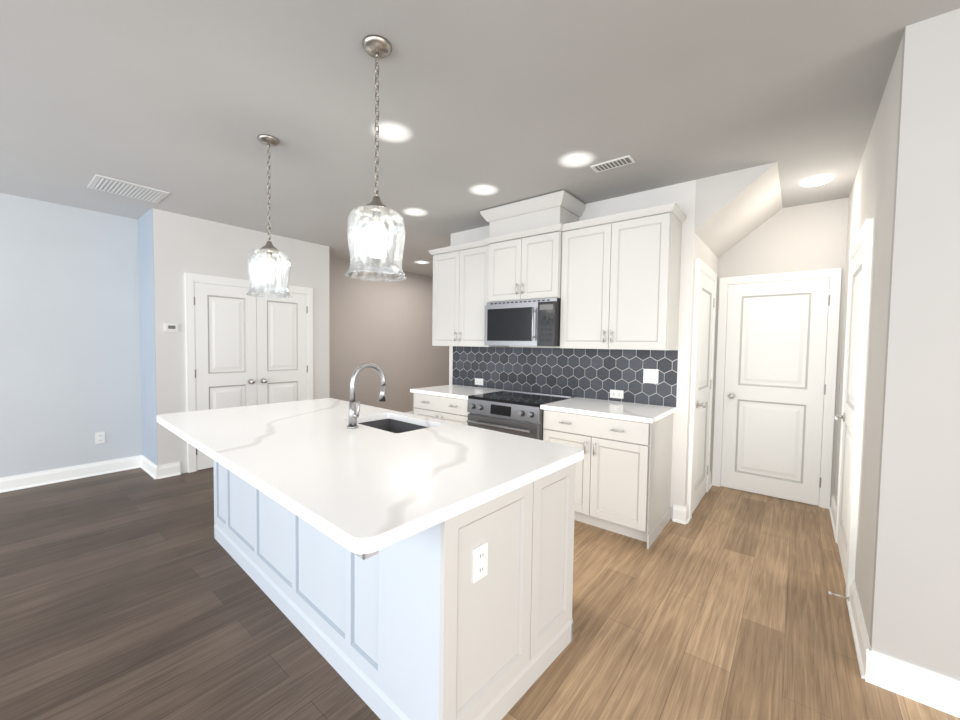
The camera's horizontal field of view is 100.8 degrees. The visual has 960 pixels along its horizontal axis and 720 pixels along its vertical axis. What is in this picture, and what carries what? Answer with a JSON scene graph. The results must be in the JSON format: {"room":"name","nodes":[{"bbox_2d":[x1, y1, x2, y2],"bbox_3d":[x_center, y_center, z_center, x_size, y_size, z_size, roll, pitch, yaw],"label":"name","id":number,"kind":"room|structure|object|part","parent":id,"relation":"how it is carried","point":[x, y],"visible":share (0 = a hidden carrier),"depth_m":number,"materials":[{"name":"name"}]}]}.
{"room":"kitchen","nodes":[
{"label":"kitchen","id":0,"kind":"room"},
{"bbox_2d":[0,193,448,477],"bbox_3d":[-3.253,-0.191,5.041,0.154,2.700,10.600,3,3,39],"label":"wall","id":1,"kind":"structure","parent":0,"point":[70,369],"depth_m":4.05,"materials":[{"name":"paint"}]},
{"bbox_2d":[0,455,141,492],"bbox_3d":[-5.089,1.164,2.687,0.028,0.130,4.370,3,3,39],"label":"baseboard","id":2,"kind":"structure","parent":1,"relation":"attached to","point":[21,481],"depth_m":3.93,"materials":[{"name":"white wood"}]},
{"bbox_2d":[95,432,104,443],"bbox_3d":[-3.938,0.807,4.119,0.009,0.118,0.072,3,3,39],"label":"outlet","id":3,"kind":"object","parent":1,"relation":"attached to","point":[100,437],"visible":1,"depth_m":4.12,"materials":[{"name":"white plastic"}]},
{"bbox_2d":[138,208,329,473],"bbox_3d":[-2.881,-0.180,4.889,0.623,2.700,1.893,3,3,39],"label":"wall","id":4,"kind":"structure","parent":0,"point":[173,248],"depth_m":4.17,"materials":[{"name":"paint"}]},
{"bbox_2d":[141,455,157,478],"bbox_3d":[-3.501,1.126,4.196,0.616,0.130,0.028,3,3,39],"label":"baseboard","id":5,"kind":"structure","parent":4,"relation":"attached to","point":[149,467],"depth_m":4.16,"materials":[{"name":"white wood"}]},
{"bbox_2d":[158,462,180,478],"bbox_3d":[-3.196,1.134,4.088,0.028,0.130,0.185,3,3,39],"label":"baseboard","id":6,"kind":"structure","parent":4,"relation":"attached to","point":[169,470],"depth_m":4.08,"materials":[{"name":"white wood"}]},
{"bbox_2d":[185,272,312,472],"bbox_3d":[-2.625,0.128,4.693,0.090,2.108,1.386,3,3,39],"label":"door","id":7,"kind":"structure","parent":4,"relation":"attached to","point":[243,348],"depth_m":4.58,"materials":[{"name":"white wood"}]},
{"bbox_2d":[0,467,959,719],"bbox_3d":[0.077,1.342,2.414,9.600,0.060,10.600,3,3,39],"label":"floor","id":8,"kind":"structure","parent":0,"point":[135,594],"depth_m":1.99,"materials":[{"name":"brown wood"}]},
{"bbox_2d":[171,431,575,719],"bbox_3d":[-0.814,0.866,2.242,2.374,0.880,1.136,3,3,41],"label":"kitchen island","id":9,"kind":"object","parent":8,"relation":"on","point":[395,565],"depth_m":1.53,"materials":[{"name":"grey wood"}]},
{"bbox_2d":[156,399,583,558],"bbox_3d":[-0.799,0.410,2.219,2.420,0.046,1.200,3,3,41],"label":"island countertop","id":10,"kind":"structure","parent":9,"relation":"on","point":[368,488],"depth_m":1.64,"materials":[{"name":"white stone"}]},
{"bbox_2d":[344,363,385,426],"bbox_3d":[-0.645,0.201,2.319,0.105,0.368,0.255,3,3,41],"label":"faucet","id":11,"kind":"object","parent":10,"relation":"on","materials":[{"name":"grey metal"}]},
{"bbox_2d":[410,385,503,424],"bbox_3d":[-0.228,0.775,4.234,0.813,0.920,0.653,3,3,39],"label":"base cabinet","id":12,"kind":"object","parent":8,"relation":"on","point":[448,403],"visible":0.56,"depth_m":4.02,"materials":[{"name":"grey wood"}]},
{"bbox_2d":[467,389,574,439],"bbox_3d":[0.359,0.798,3.704,0.760,0.932,0.726,3,3,39],"label":"range","id":13,"kind":"object","parent":8,"relation":"on","point":[516,412],"visible":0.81,"depth_m":3.47,"materials":[{"name":"silver metal"}]},
{"bbox_2d":[540,397,674,548],"bbox_3d":[1.026,0.833,3.230,0.867,0.920,0.653,3,3,39],"label":"base cabinet","id":14,"kind":"object","parent":8,"relation":"on","point":[623,477],"visible":0.96,"depth_m":2.95,"materials":[{"name":"grey wood"}]},
{"bbox_2d":[0,0,959,276],"bbox_3d":[0.115,-1.425,2.303,9.600,0.080,10.600,3,3,39],"label":"ceiling","id":15,"kind":"structure","parent":0,"point":[184,102],"depth_m":2.12,"materials":[{"name":"paint"}]},
{"bbox_2d":[88,174,169,202],"bbox_3d":[-3.037,-1.468,3.439,0.420,0.012,0.470,3,3,39],"label":"ceiling vent","id":16,"kind":"object","parent":15,"relation":"in","point":[118,187],"visible":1,"depth_m":3.41,"materials":[{"name":"white metal"}]},
{"bbox_2d":[246,134,291,297],"bbox_3d":[-1.363,-0.916,2.567,0.270,1.000,0.270,3,3,39],"label":"pendant light","id":17,"kind":"object","parent":15,"relation":"hanging from","point":[269,249],"visible":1,"depth_m":2.55,"materials":[{"name":"clear glass"}]},
{"bbox_3d":[-1.368,-0.562,2.582,0.270,0.292,0.270,3,3,39],"label":"glass","id":18,"kind":"part","parent":17,"relation":"part of","materials":[{"name":"clear glass"}]},
{"bbox_2d":[344,35,406,280],"bbox_3d":[-0.455,-0.870,1.751,0.270,1.000,0.270,3,3,39],"label":"pendant light","id":19,"kind":"object","parent":15,"relation":"hanging from","point":[378,47],"visible":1,"depth_m":1.73,"materials":[{"name":"clear glass"}]},
{"bbox_3d":[-0.460,-0.517,1.765,0.270,0.292,0.270,3,3,39],"label":"glass","id":20,"kind":"part","parent":19,"relation":"part of","materials":[{"name":"clear glass"}]},
{"bbox_2d":[379,125,403,137],"bbox_3d":[-0.539,-1.395,2.431,0.380,0.009,0.380,3,3,39],"label":"recessed light","id":21,"kind":"object","parent":15,"relation":"in","point":[391,131],"visible":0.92,"depth_m":2.43,"materials":[{"name":"white"}]},
{"bbox_2d":[407,209,422,213],"bbox_3d":[-0.638,-1.455,3.906,0.380,0.009,0.380,3,3,39],"label":"recessed light","id":22,"kind":"object","parent":15,"relation":"in","point":[413,211],"visible":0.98,"depth_m":3.90,"materials":[{"name":"white"}]},
{"bbox_2d":[475,186,492,192],"bbox_3d":[0.032,-1.422,3.319,0.380,0.009,0.380,3,3,39],"label":"recessed light","id":23,"kind":"object","parent":15,"relation":"in","point":[483,189],"visible":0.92,"depth_m":3.31,"materials":[{"name":"white"}]},
{"bbox_2d":[565,154,587,163],"bbox_3d":[0.670,-1.391,2.757,0.380,0.009,0.380,3,3,39],"label":"recessed light","id":24,"kind":"object","parent":15,"relation":"in","point":[576,158],"visible":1,"depth_m":2.75,"materials":[{"name":"white"}]},
{"bbox_2d":[590,155,634,172],"bbox_3d":[0.940,-1.390,2.822,0.280,0.008,0.120,3,3,39],"label":"ceiling vent","id":25,"kind":"object","parent":15,"relation":"in","point":[613,163],"visible":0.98,"depth_m":2.81,"materials":[{"name":"white metal"}]},
{"bbox_2d":[800,175,832,186],"bbox_3d":[2.580,-1.371,3.046,0.190,0.018,0.190,3,3,39],"label":"recessed light","id":26,"kind":"object","parent":15,"relation":"in","point":[816,180],"visible":0.96,"depth_m":3.02,"materials":[{"name":"white"}]},
{"bbox_2d":[449,180,717,519],"bbox_3d":[1.197,-0.112,4.621,2.585,2.700,1.770,3,3,39],"label":"wall","id":27,"kind":"structure","parent":0,"point":[694,247],"depth_m":3.18,"materials":[{"name":"paint"}]},
{"bbox_2d":[428,234,508,346],"bbox_3d":[-0.095,-0.671,4.258,0.864,1.051,0.383,3,3,39],"label":"upper cabinet","id":28,"kind":"object","parent":27,"relation":"attached to","point":[462,279],"depth_m":4.13,"materials":[{"name":"grey wood"}]},
{"bbox_2d":[492,230,559,301],"bbox_3d":[0.495,-0.838,3.779,0.764,0.570,0.383,3,3,39],"label":"upper cabinet","id":29,"kind":"object","parent":27,"relation":"attached to","point":[525,266],"depth_m":3.59,"materials":[{"name":"grey wood"}]},
{"bbox_2d":[484,298,560,346],"bbox_3d":[0.461,-0.342,3.765,0.760,0.417,0.472,3,3,39],"label":"microwave","id":30,"kind":"object","parent":29,"relation":"attached to","point":[533,322],"visible":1,"depth_m":3.57,"materials":[{"name":"grey metal"}]},
{"bbox_2d":[488,202,579,237],"bbox_3d":[0.504,-1.255,3.766,0.756,0.185,0.375,3,3,39],"label":"soffit","id":31,"kind":"object","parent":27,"relation":"attached to","point":[540,217],"depth_m":3.57,"materials":[{"name":"grey wood"}]},
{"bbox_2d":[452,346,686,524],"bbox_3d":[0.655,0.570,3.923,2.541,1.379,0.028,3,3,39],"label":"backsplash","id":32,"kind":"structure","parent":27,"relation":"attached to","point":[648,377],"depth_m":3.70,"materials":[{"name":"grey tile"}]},
{"bbox_2d":[552,202,683,349],"bbox_3d":[1.106,-0.615,3.296,0.930,1.051,0.383,3,3,39],"label":"upper cabinet","id":33,"kind":"object","parent":27,"relation":"attached to","point":[615,284],"depth_m":3.11,"materials":[{"name":"grey wood"}]},
{"bbox_2d":[685,504,689,523],"bbox_3d":[1.671,1.238,3.200,0.028,0.130,0.085,3,3,39],"label":"baseboard","id":34,"kind":"structure","parent":27,"relation":"attached to","point":[687,519],"depth_m":3.20,"materials":[{"name":"white wood"}]},
{"bbox_2d":[687,258,716,518],"bbox_3d":[2.011,0.239,3.517,0.090,2.110,0.870,3,3,39],"label":"door","id":35,"kind":"structure","parent":27,"relation":"in","point":[702,376],"depth_m":3.46,"materials":[{"name":"white wood"}]},
{"bbox_2d":[709,472,711,489],"bbox_3d":[2.312,1.215,3.999,0.028,0.130,0.205,3,3,39],"label":"baseboard","id":36,"kind":"structure","parent":27,"relation":"attached to","point":[710,479],"depth_m":4.03,"materials":[{"name":"white wood"}]},
{"bbox_2d":[694,162,782,257],"bbox_3d":[2.230,-1.199,3.376,0.506,0.401,1.170,3,3,39],"label":"soffit","id":37,"kind":"structure","parent":0,"point":[733,208],"depth_m":3.07,"materials":[{"name":"paint"}]},
{"bbox_2d":[710,198,848,506],"bbox_3d":[2.793,-0.056,3.785,1.553,2.700,0.120,3,3,39],"label":"wall","id":38,"kind":"structure","parent":0,"point":[809,237],"depth_m":3.60,"materials":[{"name":"paint"}]},
{"bbox_2d":[712,268,841,508],"bbox_3d":[2.723,0.245,3.715,0.904,2.102,0.090,3,3,39],"label":"door","id":39,"kind":"structure","parent":38,"relation":"in","point":[773,392],"depth_m":3.71,"materials":[{"name":"white wood"}]},
{"bbox_2d":[834,8,959,680],"bbox_3d":[4.357,0.018,2.490,3.112,2.700,4.666,3,3,39],"label":"wall","id":40,"kind":"structure","parent":0,"point":[905,192],"depth_m":1.59,"materials":[{"name":"paint"}]},
{"bbox_2d":[829,494,836,537],"bbox_3d":[2.871,1.254,3.218,0.028,0.130,0.725,3,3,39],"label":"baseboard","id":41,"kind":"structure","parent":40,"relation":"attached to","point":[832,508],"depth_m":3.26,"materials":[{"name":"white wood"}]},
{"bbox_2d":[828,591,849,600],"bbox_3d":[1.941,1.274,2.147,0.084,0.023,0.023,3,3,39],"label":"doorstop","id":42,"kind":"object","parent":40,"relation":"attached to","point":[831,593],"visible":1,"depth_m":2.14,"materials":[{"name":"silver metal"}]},
{"bbox_2d":[834,218,873,599],"bbox_3d":[2.348,0.283,2.549,0.078,2.110,0.920,3,3,39],"label":"door","id":43,"kind":"structure","parent":40,"relation":"in","point":[857,314],"depth_m":2.41,"materials":[{"name":"white wood"}]},
{"bbox_2d":[847,580,871,678],"bbox_3d":[1.854,1.291,1.950,0.028,0.130,0.667,3,3,39],"label":"baseboard","id":44,"kind":"structure","parent":40,"relation":"attached to","point":[860,635],"depth_m":1.88,"materials":[{"name":"white wood"}]},
{"bbox_2d":[865,648,959,717],"bbox_3d":[2.893,1.356,0.694,3.200,0.130,0.028,3,3,39],"label":"baseboard","id":45,"kind":"structure","parent":40,"relation":"attached to","point":[935,690],"depth_m":1.60,"materials":[{"name":"white wood"}]}
]}

